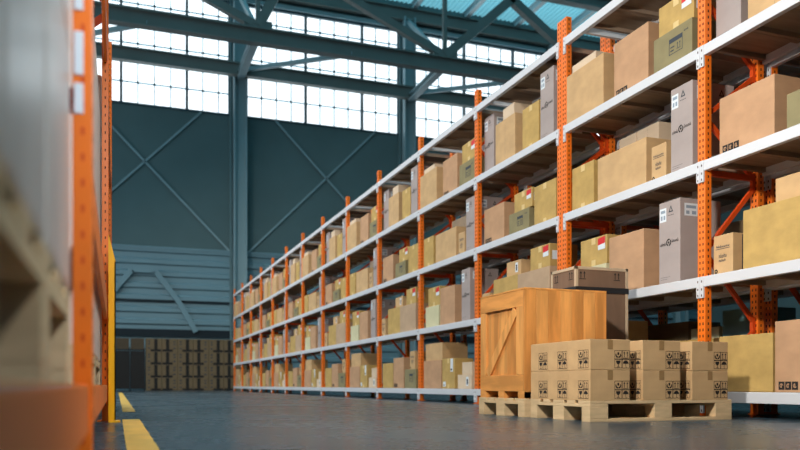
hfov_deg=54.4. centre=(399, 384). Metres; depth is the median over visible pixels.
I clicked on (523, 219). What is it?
cardboard box
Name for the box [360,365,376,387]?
cardboard box
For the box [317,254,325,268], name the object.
cardboard box
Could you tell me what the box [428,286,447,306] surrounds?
cardboard box
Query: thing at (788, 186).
cardboard box
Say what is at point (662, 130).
cardboard box
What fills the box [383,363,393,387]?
cardboard box
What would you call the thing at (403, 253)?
cardboard box
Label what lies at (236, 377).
cardboard box
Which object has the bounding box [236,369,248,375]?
cardboard box
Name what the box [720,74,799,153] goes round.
cardboard box
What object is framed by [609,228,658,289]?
cardboard box
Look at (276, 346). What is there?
cardboard box
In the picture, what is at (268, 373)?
cardboard box
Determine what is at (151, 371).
carton
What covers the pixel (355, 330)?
cardboard box
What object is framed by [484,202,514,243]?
cardboard box
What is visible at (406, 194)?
cardboard box
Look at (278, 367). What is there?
cardboard box
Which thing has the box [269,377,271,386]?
cardboard box
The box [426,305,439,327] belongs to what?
cardboard box
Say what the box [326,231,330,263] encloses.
carton
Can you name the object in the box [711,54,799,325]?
wall
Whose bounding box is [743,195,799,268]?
cardboard box
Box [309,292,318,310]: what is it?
cardboard box
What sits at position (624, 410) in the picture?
wooden pallet
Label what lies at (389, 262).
cardboard box
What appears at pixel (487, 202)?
carton
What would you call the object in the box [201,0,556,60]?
beam
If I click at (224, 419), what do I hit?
floor
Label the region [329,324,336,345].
cardboard box
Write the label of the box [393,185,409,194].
cardboard box
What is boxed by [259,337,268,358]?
carton
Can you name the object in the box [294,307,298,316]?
cardboard box
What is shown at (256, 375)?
cardboard box
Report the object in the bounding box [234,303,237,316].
cardboard box
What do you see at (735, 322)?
cardboard box
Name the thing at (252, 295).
cardboard box
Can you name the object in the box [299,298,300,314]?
cardboard box
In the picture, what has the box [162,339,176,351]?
carton
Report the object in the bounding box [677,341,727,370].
carton
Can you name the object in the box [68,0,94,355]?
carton
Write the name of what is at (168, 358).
carton
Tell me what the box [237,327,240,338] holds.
cardboard box
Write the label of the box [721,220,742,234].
cardboard box
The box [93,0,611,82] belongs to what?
beam
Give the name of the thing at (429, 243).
cardboard box
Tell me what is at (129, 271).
brace
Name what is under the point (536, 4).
window
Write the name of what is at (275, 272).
carton
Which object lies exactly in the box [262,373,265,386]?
cardboard box
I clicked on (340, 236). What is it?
cardboard box
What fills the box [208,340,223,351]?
carton
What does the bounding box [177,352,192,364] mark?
carton
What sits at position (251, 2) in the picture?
beam
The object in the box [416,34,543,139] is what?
window
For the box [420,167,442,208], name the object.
cardboard box
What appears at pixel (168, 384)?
carton
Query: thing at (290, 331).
carton
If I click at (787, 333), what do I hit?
cardboard box
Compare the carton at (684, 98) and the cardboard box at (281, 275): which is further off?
the cardboard box at (281, 275)
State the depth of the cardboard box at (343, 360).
16.70 m
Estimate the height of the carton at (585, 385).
0.208 m
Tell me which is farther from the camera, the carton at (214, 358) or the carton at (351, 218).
the carton at (214, 358)
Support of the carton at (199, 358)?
on the carton at (199, 371)
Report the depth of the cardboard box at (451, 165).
11.28 m
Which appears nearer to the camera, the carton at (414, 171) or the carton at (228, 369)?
the carton at (414, 171)
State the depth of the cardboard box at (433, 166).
11.93 m
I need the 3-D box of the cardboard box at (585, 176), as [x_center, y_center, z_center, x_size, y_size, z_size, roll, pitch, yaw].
[2.086,-2.062,8.155,0.402,0.461,0.400,0,0,-20]
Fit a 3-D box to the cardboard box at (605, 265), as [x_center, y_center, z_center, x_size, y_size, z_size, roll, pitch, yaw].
[2.146,-1.048,8.021,0.420,0.324,0.533,0,0,-20]
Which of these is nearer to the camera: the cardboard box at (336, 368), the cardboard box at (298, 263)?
the cardboard box at (336, 368)
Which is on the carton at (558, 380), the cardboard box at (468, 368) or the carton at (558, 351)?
the carton at (558, 351)
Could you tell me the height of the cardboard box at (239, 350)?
0.557 m
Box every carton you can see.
[0,0,43,239]
[42,0,69,289]
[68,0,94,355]
[95,44,99,361]
[98,75,101,384]
[145,338,161,351]
[145,351,161,364]
[145,365,161,377]
[145,378,161,390]
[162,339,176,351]
[162,352,176,364]
[162,365,176,377]
[162,378,176,390]
[177,339,192,351]
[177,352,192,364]
[177,365,192,377]
[177,378,192,390]
[193,339,207,351]
[193,352,207,364]
[193,365,207,377]
[193,378,207,390]
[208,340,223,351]
[208,352,223,364]
[208,365,223,377]
[208,378,223,390]
[223,340,238,352]
[224,352,233,364]
[224,365,238,377]
[224,378,238,389]
[239,365,252,371]
[243,319,252,324]
[249,287,257,307]
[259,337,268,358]
[262,309,271,315]
[263,278,265,299]
[271,271,280,294]
[283,329,294,353]
[284,295,300,320]
[289,259,292,284]
[300,249,312,278]
[318,317,332,347]
[319,276,339,306]
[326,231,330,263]
[343,217,358,253]
[371,299,395,337]
[373,247,399,286]
[384,189,392,229]
[411,165,429,213]
[462,268,498,320]
[466,195,502,250]
[485,113,502,170]
[531,343,548,371]
[531,371,548,398]
[541,65,574,138]
[549,341,571,370]
[549,371,568,399]
[551,266,628,339]
[569,339,629,369]
[569,370,629,400]
[630,340,679,370]
[630,370,679,399]
[659,197,720,284]
[671,79,733,172]
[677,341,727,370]
[680,371,727,399]
[716,0,747,36]
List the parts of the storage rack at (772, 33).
post, post, deck panel, deck panel, deck panel, deck panel, post, post, deck panel, deck panel, deck panel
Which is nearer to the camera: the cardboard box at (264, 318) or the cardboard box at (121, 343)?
the cardboard box at (264, 318)
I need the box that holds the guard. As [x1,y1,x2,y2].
[108,234,119,422]
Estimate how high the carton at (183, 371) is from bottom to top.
0.575 m
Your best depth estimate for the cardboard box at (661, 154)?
6.92 m
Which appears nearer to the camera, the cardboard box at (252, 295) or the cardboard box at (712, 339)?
the cardboard box at (712, 339)
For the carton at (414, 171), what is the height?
0.786 m
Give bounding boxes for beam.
[278,0,599,50]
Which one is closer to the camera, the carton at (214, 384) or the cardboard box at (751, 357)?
the cardboard box at (751, 357)
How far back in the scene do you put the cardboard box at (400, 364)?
13.29 m
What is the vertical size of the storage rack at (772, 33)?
4.180 m
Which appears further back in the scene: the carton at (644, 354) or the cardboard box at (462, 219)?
the cardboard box at (462, 219)
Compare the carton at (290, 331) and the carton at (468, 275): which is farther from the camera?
the carton at (290, 331)
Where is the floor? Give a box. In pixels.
[93,390,799,449]
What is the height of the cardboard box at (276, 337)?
0.288 m
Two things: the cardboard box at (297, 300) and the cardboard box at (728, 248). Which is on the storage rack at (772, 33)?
the cardboard box at (728, 248)
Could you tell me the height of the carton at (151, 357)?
0.575 m
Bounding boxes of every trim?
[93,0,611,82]
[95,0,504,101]
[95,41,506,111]
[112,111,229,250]
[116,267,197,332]
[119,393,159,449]
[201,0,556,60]
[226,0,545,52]
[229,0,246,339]
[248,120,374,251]
[410,0,423,8]
[463,0,485,17]
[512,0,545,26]
[544,45,552,50]
[572,9,595,29]
[672,310,688,322]
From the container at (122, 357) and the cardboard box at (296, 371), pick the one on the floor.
the container at (122, 357)
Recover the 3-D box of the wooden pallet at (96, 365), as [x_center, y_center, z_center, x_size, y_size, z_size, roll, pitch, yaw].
[-1.907,-0.072,3.775,0.800,0.144,2.400,0,0,-20]
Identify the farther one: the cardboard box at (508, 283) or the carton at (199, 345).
the carton at (199, 345)
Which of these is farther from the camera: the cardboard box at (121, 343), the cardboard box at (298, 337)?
the cardboard box at (121, 343)
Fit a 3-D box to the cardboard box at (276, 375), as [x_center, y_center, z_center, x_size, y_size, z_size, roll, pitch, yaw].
[-3.558,-0.161,23.750,0.460,0.428,0.702,0,0,-20]
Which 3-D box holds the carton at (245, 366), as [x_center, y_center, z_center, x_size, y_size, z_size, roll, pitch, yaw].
[-7.171,-0.615,36.017,0.660,0.575,0.604,0,0,-20]
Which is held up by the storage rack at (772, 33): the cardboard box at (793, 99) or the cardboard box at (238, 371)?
the cardboard box at (793, 99)
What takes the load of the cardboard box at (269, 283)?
on the storage rack at (543, 156)
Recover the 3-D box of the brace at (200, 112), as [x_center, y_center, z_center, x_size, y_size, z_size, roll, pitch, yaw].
[-11.828,-9.675,36.049,7.864,6.613,0.050,0,0,-20]
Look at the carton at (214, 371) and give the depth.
35.27 m
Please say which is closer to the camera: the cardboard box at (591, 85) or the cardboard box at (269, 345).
the cardboard box at (591, 85)
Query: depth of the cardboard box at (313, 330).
19.11 m
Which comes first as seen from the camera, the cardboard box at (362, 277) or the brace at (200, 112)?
the cardboard box at (362, 277)
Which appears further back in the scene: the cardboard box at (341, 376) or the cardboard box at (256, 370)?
the cardboard box at (256, 370)
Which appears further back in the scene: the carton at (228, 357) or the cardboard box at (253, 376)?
the carton at (228, 357)
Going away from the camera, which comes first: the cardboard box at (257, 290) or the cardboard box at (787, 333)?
the cardboard box at (787, 333)
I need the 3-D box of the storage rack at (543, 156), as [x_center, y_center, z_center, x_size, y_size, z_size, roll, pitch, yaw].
[-2.250,-1.840,20.252,0.665,4.180,25.049,0,0,-20]
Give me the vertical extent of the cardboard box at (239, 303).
0.546 m
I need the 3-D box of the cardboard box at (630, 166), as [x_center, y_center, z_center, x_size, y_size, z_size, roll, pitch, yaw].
[2.253,-2.053,7.523,0.280,0.443,0.763,0,0,-20]
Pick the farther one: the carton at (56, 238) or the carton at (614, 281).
the carton at (614, 281)
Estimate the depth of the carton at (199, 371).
35.03 m
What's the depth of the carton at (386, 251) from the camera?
14.54 m
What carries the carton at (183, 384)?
on the floor
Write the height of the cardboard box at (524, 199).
0.226 m
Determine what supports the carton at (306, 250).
on the storage rack at (543, 156)
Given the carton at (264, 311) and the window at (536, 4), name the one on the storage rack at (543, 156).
the carton at (264, 311)
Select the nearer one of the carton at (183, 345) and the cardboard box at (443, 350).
the cardboard box at (443, 350)
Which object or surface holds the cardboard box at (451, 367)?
on the storage rack at (543, 156)
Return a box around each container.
[116,349,129,390]
[130,349,144,390]
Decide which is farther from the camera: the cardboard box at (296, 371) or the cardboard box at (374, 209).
the cardboard box at (296, 371)
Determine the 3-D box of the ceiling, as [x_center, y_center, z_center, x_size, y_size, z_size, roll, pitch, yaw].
[5.136,-19.930,17.992,45.960,0.060,46.300,0,0,-20]
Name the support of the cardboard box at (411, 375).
on the storage rack at (543, 156)
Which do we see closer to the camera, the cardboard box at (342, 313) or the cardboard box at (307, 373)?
the cardboard box at (342, 313)
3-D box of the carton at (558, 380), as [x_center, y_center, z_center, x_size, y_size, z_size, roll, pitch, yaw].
[1.292,0.002,5.659,0.321,0.208,0.267,0,0,-20]
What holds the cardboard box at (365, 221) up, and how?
on the storage rack at (543, 156)
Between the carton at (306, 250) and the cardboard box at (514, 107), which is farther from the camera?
the carton at (306, 250)
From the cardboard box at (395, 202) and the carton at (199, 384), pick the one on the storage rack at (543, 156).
the cardboard box at (395, 202)
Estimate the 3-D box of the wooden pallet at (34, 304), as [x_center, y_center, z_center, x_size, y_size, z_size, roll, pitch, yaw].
[-0.914,-0.105,1.046,0.800,0.209,1.270,0,0,-20]
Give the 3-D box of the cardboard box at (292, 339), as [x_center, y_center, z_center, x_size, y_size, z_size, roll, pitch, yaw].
[-2.759,-1.117,21.515,0.420,0.461,0.640,0,0,-20]
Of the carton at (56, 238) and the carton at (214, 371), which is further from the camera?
the carton at (214, 371)
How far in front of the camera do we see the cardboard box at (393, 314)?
13.60 m
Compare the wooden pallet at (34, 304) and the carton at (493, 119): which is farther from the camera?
the carton at (493, 119)
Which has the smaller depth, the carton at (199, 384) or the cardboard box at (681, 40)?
the cardboard box at (681, 40)
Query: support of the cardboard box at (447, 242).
on the storage rack at (543, 156)
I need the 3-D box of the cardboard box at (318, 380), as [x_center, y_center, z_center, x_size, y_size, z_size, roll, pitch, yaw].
[-1.816,-0.046,18.715,0.283,0.198,0.458,0,0,-20]
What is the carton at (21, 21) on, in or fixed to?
on the wooden pallet at (34, 304)
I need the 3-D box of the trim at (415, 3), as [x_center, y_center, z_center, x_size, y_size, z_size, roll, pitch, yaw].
[8.341,-19.700,19.477,0.260,0.360,44.900,0,0,-20]
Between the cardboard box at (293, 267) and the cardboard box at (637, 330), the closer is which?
the cardboard box at (637, 330)
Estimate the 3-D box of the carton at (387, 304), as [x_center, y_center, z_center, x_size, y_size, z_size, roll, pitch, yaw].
[-0.304,-1.251,14.801,0.443,0.730,0.278,0,0,-20]
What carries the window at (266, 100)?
in the wall at (152, 228)
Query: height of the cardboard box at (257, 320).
0.443 m
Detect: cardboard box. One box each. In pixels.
[116,338,128,348]
[131,338,143,348]
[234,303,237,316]
[235,376,237,385]
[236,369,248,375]
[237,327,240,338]
[238,301,240,314]
[238,348,240,361]
[243,324,246,336]
[243,375,245,385]
[244,349,246,360]
[245,296,247,309]
[246,372,249,385]
[247,348,252,360]
[250,292,254,307]
[252,374,254,385]
[253,367,267,373]
[254,319,259,331]
[255,289,258,304]
[255,343,258,358]
[255,374,259,386]
[262,315,266,328]
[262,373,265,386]
[264,282,267,298]
[264,343,267,357]
[266,319,269,327]
[266,370,270,386]
[267,342,274,356]
[268,281,270,296]
[269,334,282,342]
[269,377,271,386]
[272,276,278,294]
[274,310,276,324]
[274,345,277,355]
[274,373,278,386]
[275,335,282,344]
[275,364,292,372]
[277,308,283,323]
[278,336,282,354]
[279,272,283,290]
[279,372,284,386]
[288,302,294,318]
[288,371,292,386]
[290,335,295,352]
[291,263,295,283]
[293,368,299,386]
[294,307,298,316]
[295,298,299,307]
[295,334,305,351]
[296,261,299,280]
[297,375,300,386]
[298,324,309,334]
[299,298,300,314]
[302,254,311,276]
[304,295,308,312]
[304,370,310,386]
[305,337,309,349]
[306,325,315,337]
[306,359,327,369]
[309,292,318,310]
[310,326,317,348]
[311,369,320,386]
[312,249,318,271]
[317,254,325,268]
[317,379,320,386]
[325,283,334,304]
[325,333,328,345]
[325,368,331,386]
[329,236,336,261]
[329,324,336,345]
[331,230,342,237]
[332,364,341,386]
[333,289,340,301]
[333,316,339,324]
[335,278,342,289]
[336,322,352,343]
[337,233,342,256]
[338,373,345,386]
[340,310,358,322]
[341,277,345,298]
[342,359,350,372]
[347,221,359,250]
[350,218,359,224]
[350,272,356,295]
[350,366,359,387]
[351,325,359,341]
[351,353,376,366]
[353,310,364,325]
[356,267,372,292]
[360,213,370,243]
[360,311,370,339]
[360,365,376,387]
[369,272,372,287]
[369,377,382,387]
[370,219,383,237]
[371,204,383,221]
[372,368,382,376]
[382,318,387,335]
[383,254,398,282]
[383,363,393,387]
[388,306,400,334]
[389,192,401,226]
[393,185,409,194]
[394,357,409,387]
[395,260,407,277]
[396,296,406,307]
[399,246,409,262]
[400,303,427,331]
[402,186,410,218]
[405,369,417,387]
[407,287,430,304]
[408,243,417,272]
[410,351,425,368]
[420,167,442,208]
[424,164,442,174]
[424,235,435,266]
[424,360,441,388]
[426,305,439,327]
[426,342,467,360]
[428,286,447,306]
[436,226,465,262]
[440,284,461,324]
[442,358,472,388]
[443,153,461,195]
[452,218,459,227]
[458,374,474,388]
[459,157,484,185]
[459,231,465,253]
[460,215,465,226]
[462,137,484,163]
[462,362,474,374]
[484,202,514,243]
[494,274,517,293]
[496,112,522,164]
[503,102,529,119]
[507,259,530,276]
[509,207,533,234]
[515,187,534,212]
[518,266,556,287]
[523,100,540,148]
[531,243,576,270]
[534,178,556,224]
[567,52,613,123]
[572,51,612,73]
[572,160,597,210]
[581,234,618,266]
[592,263,608,267]
[598,137,670,200]
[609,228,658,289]
[614,21,658,96]
[619,132,636,148]
[628,320,647,340]
[637,121,670,140]
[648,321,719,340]
[652,142,670,179]
[654,17,720,72]
[659,0,715,37]
[680,338,718,341]
[691,326,722,339]
[714,232,742,273]
[719,333,774,391]
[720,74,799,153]
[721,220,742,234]
[723,307,795,336]
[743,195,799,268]
[748,0,779,18]
[775,319,799,391]
[776,172,799,201]
[787,89,799,127]
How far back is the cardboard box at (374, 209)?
14.70 m
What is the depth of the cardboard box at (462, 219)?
11.58 m
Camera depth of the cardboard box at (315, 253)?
19.10 m
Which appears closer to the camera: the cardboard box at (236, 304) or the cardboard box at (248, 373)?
the cardboard box at (248, 373)
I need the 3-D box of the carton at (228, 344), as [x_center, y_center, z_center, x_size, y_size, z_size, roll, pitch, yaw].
[-7.806,-1.770,35.786,0.660,0.575,0.604,0,0,-20]
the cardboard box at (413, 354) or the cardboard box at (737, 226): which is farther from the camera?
the cardboard box at (413, 354)
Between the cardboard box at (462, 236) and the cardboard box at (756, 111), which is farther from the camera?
the cardboard box at (462, 236)
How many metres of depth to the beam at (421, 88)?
36.52 m
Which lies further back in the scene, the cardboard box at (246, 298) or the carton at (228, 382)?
the carton at (228, 382)
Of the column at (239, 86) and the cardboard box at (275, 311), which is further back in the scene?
the column at (239, 86)
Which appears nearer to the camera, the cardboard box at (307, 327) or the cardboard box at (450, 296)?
the cardboard box at (450, 296)
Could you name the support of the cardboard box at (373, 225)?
on the storage rack at (543, 156)
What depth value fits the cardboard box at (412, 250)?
12.71 m
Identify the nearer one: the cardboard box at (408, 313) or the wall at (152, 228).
the cardboard box at (408, 313)
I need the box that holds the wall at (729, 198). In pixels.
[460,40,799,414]
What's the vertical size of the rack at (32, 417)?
4.100 m
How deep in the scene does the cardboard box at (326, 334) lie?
17.96 m
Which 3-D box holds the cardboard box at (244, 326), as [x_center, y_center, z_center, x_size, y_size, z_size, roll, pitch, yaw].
[-5.702,-2.064,29.609,0.442,0.466,0.555,0,0,-20]
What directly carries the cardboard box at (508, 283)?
on the storage rack at (543, 156)
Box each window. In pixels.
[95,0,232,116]
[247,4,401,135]
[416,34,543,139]
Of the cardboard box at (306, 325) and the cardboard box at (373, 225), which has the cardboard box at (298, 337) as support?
the cardboard box at (306, 325)
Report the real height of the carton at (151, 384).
0.575 m
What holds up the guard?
on the floor
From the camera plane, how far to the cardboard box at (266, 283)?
25.20 m
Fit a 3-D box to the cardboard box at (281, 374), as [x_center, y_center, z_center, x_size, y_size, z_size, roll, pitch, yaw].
[-3.423,-0.168,23.161,0.303,0.442,0.454,0,0,-20]
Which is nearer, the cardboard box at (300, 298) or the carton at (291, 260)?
the cardboard box at (300, 298)
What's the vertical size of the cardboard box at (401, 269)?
0.269 m
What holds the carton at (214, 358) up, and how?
on the carton at (214, 371)
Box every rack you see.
[0,0,111,449]
[233,20,605,403]
[562,0,799,415]
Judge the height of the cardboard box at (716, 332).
0.601 m
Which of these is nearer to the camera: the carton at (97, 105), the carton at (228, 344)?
the carton at (97, 105)
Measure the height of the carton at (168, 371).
0.575 m
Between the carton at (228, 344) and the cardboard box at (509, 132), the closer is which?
the cardboard box at (509, 132)
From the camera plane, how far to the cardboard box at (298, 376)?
20.70 m
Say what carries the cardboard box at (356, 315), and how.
on the cardboard box at (355, 330)
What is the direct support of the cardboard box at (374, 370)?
on the cardboard box at (372, 380)
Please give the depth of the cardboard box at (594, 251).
7.89 m
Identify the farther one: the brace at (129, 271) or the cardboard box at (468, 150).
the brace at (129, 271)
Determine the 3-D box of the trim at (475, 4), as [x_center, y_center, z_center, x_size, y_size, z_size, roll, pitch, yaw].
[11.142,-19.700,20.497,0.260,0.360,44.900,0,0,-20]
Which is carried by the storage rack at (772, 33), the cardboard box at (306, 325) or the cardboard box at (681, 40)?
the cardboard box at (681, 40)
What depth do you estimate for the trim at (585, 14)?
41.66 m
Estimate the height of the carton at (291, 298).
0.742 m
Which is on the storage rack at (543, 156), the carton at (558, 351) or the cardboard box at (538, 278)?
the cardboard box at (538, 278)
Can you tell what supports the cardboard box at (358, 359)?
on the cardboard box at (354, 371)
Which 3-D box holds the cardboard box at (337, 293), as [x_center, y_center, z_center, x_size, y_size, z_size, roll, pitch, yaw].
[-1.260,-1.966,17.265,0.341,0.269,0.499,0,0,-20]
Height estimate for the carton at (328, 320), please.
0.730 m
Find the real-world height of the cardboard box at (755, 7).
0.556 m
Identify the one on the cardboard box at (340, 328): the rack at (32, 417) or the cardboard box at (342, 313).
the cardboard box at (342, 313)
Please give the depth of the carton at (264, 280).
25.97 m
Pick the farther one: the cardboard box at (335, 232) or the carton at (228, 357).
the carton at (228, 357)
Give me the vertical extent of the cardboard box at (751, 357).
0.441 m
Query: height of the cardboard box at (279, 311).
0.443 m
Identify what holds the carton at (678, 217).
on the storage rack at (772, 33)
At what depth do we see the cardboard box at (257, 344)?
26.82 m
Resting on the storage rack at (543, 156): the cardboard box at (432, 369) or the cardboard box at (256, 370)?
the cardboard box at (432, 369)
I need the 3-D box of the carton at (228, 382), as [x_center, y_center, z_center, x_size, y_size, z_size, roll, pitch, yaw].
[-7.806,-0.037,35.786,0.660,0.575,0.604,0,0,-20]
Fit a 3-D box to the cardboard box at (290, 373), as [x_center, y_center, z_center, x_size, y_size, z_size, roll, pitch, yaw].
[-2.868,-0.168,21.797,0.420,0.441,0.545,0,0,-20]
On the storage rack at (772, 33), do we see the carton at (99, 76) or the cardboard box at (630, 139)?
the cardboard box at (630, 139)
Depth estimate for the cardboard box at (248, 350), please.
28.64 m
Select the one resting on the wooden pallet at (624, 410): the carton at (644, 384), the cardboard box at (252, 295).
the carton at (644, 384)
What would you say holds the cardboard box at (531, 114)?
on the storage rack at (543, 156)
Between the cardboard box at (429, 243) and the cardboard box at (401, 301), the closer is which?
the cardboard box at (429, 243)
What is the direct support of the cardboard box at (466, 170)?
on the storage rack at (543, 156)
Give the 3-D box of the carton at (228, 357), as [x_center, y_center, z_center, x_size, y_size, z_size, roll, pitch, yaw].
[-7.806,-1.192,35.786,0.660,0.575,0.604,0,0,-20]
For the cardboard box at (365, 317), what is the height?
0.557 m
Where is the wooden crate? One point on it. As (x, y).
(512, 321)
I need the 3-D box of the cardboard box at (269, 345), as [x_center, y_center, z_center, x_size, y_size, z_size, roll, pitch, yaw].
[-3.943,-1.111,24.761,0.420,0.451,0.740,0,0,-20]
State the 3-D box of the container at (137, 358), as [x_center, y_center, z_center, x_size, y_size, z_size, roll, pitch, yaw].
[-11.614,-0.660,34.408,0.610,1.820,0.610,0,0,-20]
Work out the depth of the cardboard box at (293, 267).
21.35 m
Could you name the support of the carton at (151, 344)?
on the carton at (151, 357)
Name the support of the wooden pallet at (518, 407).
on the floor
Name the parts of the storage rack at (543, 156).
post, post, deck panel, post, deck panel, deck panel, post, deck panel, deck panel, post, deck panel, deck panel, post, post, deck panel, deck panel, deck panel, post, deck panel, deck panel, deck panel, post, post, deck panel, deck panel, deck panel, deck panel, post, post, deck panel, deck panel, deck panel, deck panel, post, deck panel, deck panel, deck panel, post, deck panel, post, deck panel, deck panel, deck panel, deck panel, post, post, deck panel, deck panel, deck panel, deck panel, post, post, deck panel, deck panel, deck panel, post, post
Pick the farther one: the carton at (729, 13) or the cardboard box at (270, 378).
the cardboard box at (270, 378)
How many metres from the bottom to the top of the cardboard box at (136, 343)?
0.481 m
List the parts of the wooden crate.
rail, rail, panel, lid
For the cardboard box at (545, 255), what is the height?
0.258 m
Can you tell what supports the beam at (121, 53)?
attached to the wall
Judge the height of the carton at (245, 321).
0.742 m
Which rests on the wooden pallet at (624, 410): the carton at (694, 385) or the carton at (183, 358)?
the carton at (694, 385)
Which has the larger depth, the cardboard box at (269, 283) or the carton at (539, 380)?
the cardboard box at (269, 283)
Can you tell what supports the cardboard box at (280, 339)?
on the storage rack at (543, 156)
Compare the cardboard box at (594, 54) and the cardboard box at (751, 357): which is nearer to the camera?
the cardboard box at (751, 357)
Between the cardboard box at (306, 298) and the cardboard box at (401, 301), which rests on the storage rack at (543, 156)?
the cardboard box at (306, 298)
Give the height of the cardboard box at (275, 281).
0.506 m
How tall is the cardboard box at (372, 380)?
0.198 m
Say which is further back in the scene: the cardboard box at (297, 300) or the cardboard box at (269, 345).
the cardboard box at (269, 345)
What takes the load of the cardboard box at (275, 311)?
on the storage rack at (543, 156)
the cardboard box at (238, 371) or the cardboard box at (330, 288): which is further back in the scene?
the cardboard box at (238, 371)
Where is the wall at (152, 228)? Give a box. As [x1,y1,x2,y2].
[112,0,697,389]
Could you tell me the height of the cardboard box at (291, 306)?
0.466 m
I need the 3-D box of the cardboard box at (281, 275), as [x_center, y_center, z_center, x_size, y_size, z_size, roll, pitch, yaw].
[-3.346,-3.044,23.133,0.422,0.546,0.518,0,0,-20]
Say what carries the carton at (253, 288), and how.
on the storage rack at (543, 156)
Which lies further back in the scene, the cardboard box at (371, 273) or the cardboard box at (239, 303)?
the cardboard box at (239, 303)
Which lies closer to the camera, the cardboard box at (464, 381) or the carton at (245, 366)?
the cardboard box at (464, 381)
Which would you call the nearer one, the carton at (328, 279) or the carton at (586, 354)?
the carton at (586, 354)
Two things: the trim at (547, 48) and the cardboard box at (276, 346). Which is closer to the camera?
the cardboard box at (276, 346)
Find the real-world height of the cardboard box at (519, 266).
0.185 m
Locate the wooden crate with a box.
[480,287,605,398]
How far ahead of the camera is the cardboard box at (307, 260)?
19.65 m
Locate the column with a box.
[398,16,415,357]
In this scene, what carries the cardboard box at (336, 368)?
on the storage rack at (543, 156)
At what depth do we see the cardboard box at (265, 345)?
25.38 m
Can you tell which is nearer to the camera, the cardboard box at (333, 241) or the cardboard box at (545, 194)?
the cardboard box at (545, 194)
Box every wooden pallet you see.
[0,161,69,384]
[70,345,99,384]
[479,397,644,416]
[531,399,731,421]
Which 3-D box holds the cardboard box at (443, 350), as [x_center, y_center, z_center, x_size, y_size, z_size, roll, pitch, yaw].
[0.716,-0.508,12.014,0.420,0.265,0.663,0,0,-20]
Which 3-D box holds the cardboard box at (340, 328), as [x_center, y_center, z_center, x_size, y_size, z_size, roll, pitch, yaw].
[-1.092,-1.111,16.945,0.420,0.451,0.740,0,0,-20]
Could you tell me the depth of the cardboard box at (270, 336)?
24.44 m
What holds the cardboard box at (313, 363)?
on the cardboard box at (307, 373)
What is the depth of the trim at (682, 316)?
46.12 m
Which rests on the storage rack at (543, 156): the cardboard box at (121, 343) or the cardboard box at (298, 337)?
the cardboard box at (298, 337)
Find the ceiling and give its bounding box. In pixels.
[390,0,599,37]
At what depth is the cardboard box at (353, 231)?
15.74 m
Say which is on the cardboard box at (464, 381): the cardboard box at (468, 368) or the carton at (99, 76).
the cardboard box at (468, 368)
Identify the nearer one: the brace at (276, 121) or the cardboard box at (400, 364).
the cardboard box at (400, 364)
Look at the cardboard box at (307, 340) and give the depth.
19.76 m
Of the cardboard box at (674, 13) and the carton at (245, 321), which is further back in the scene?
the carton at (245, 321)
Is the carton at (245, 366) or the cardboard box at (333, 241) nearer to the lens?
the cardboard box at (333, 241)
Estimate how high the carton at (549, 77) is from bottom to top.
0.786 m
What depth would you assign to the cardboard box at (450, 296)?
11.26 m
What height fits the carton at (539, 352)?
0.208 m
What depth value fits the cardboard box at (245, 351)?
29.29 m
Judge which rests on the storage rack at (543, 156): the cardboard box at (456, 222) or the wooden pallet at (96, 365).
the cardboard box at (456, 222)
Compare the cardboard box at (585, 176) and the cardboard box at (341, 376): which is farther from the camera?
the cardboard box at (341, 376)
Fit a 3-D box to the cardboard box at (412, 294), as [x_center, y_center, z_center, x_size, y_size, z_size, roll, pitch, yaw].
[0.352,-1.466,12.892,0.363,0.258,0.439,0,0,-20]
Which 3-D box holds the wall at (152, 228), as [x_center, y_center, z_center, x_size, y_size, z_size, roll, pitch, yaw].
[-2.684,-10.250,39.536,46.000,21.000,0.460,0,0,-20]
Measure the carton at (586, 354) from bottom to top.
0.208 m
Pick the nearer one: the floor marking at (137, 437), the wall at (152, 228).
the floor marking at (137, 437)
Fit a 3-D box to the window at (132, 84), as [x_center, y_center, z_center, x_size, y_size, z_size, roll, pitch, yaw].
[-11.583,-15.700,36.340,8.710,5.520,0.380,0,0,-20]
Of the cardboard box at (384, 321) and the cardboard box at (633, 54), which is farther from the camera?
the cardboard box at (384, 321)
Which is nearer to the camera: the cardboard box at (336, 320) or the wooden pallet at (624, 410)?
the wooden pallet at (624, 410)
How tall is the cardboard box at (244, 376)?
0.441 m
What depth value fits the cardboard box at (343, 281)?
16.66 m
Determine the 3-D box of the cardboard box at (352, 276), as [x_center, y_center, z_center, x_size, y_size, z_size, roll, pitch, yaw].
[-0.793,-2.062,16.064,0.402,0.461,0.400,0,0,-20]
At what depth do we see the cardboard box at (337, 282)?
17.08 m
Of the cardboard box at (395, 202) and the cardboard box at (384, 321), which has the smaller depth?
the cardboard box at (395, 202)
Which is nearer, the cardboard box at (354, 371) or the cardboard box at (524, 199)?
the cardboard box at (524, 199)
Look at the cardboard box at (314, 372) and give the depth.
19.09 m
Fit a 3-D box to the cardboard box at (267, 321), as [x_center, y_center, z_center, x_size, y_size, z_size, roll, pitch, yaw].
[-4.104,-1.966,25.084,0.341,0.269,0.499,0,0,-20]

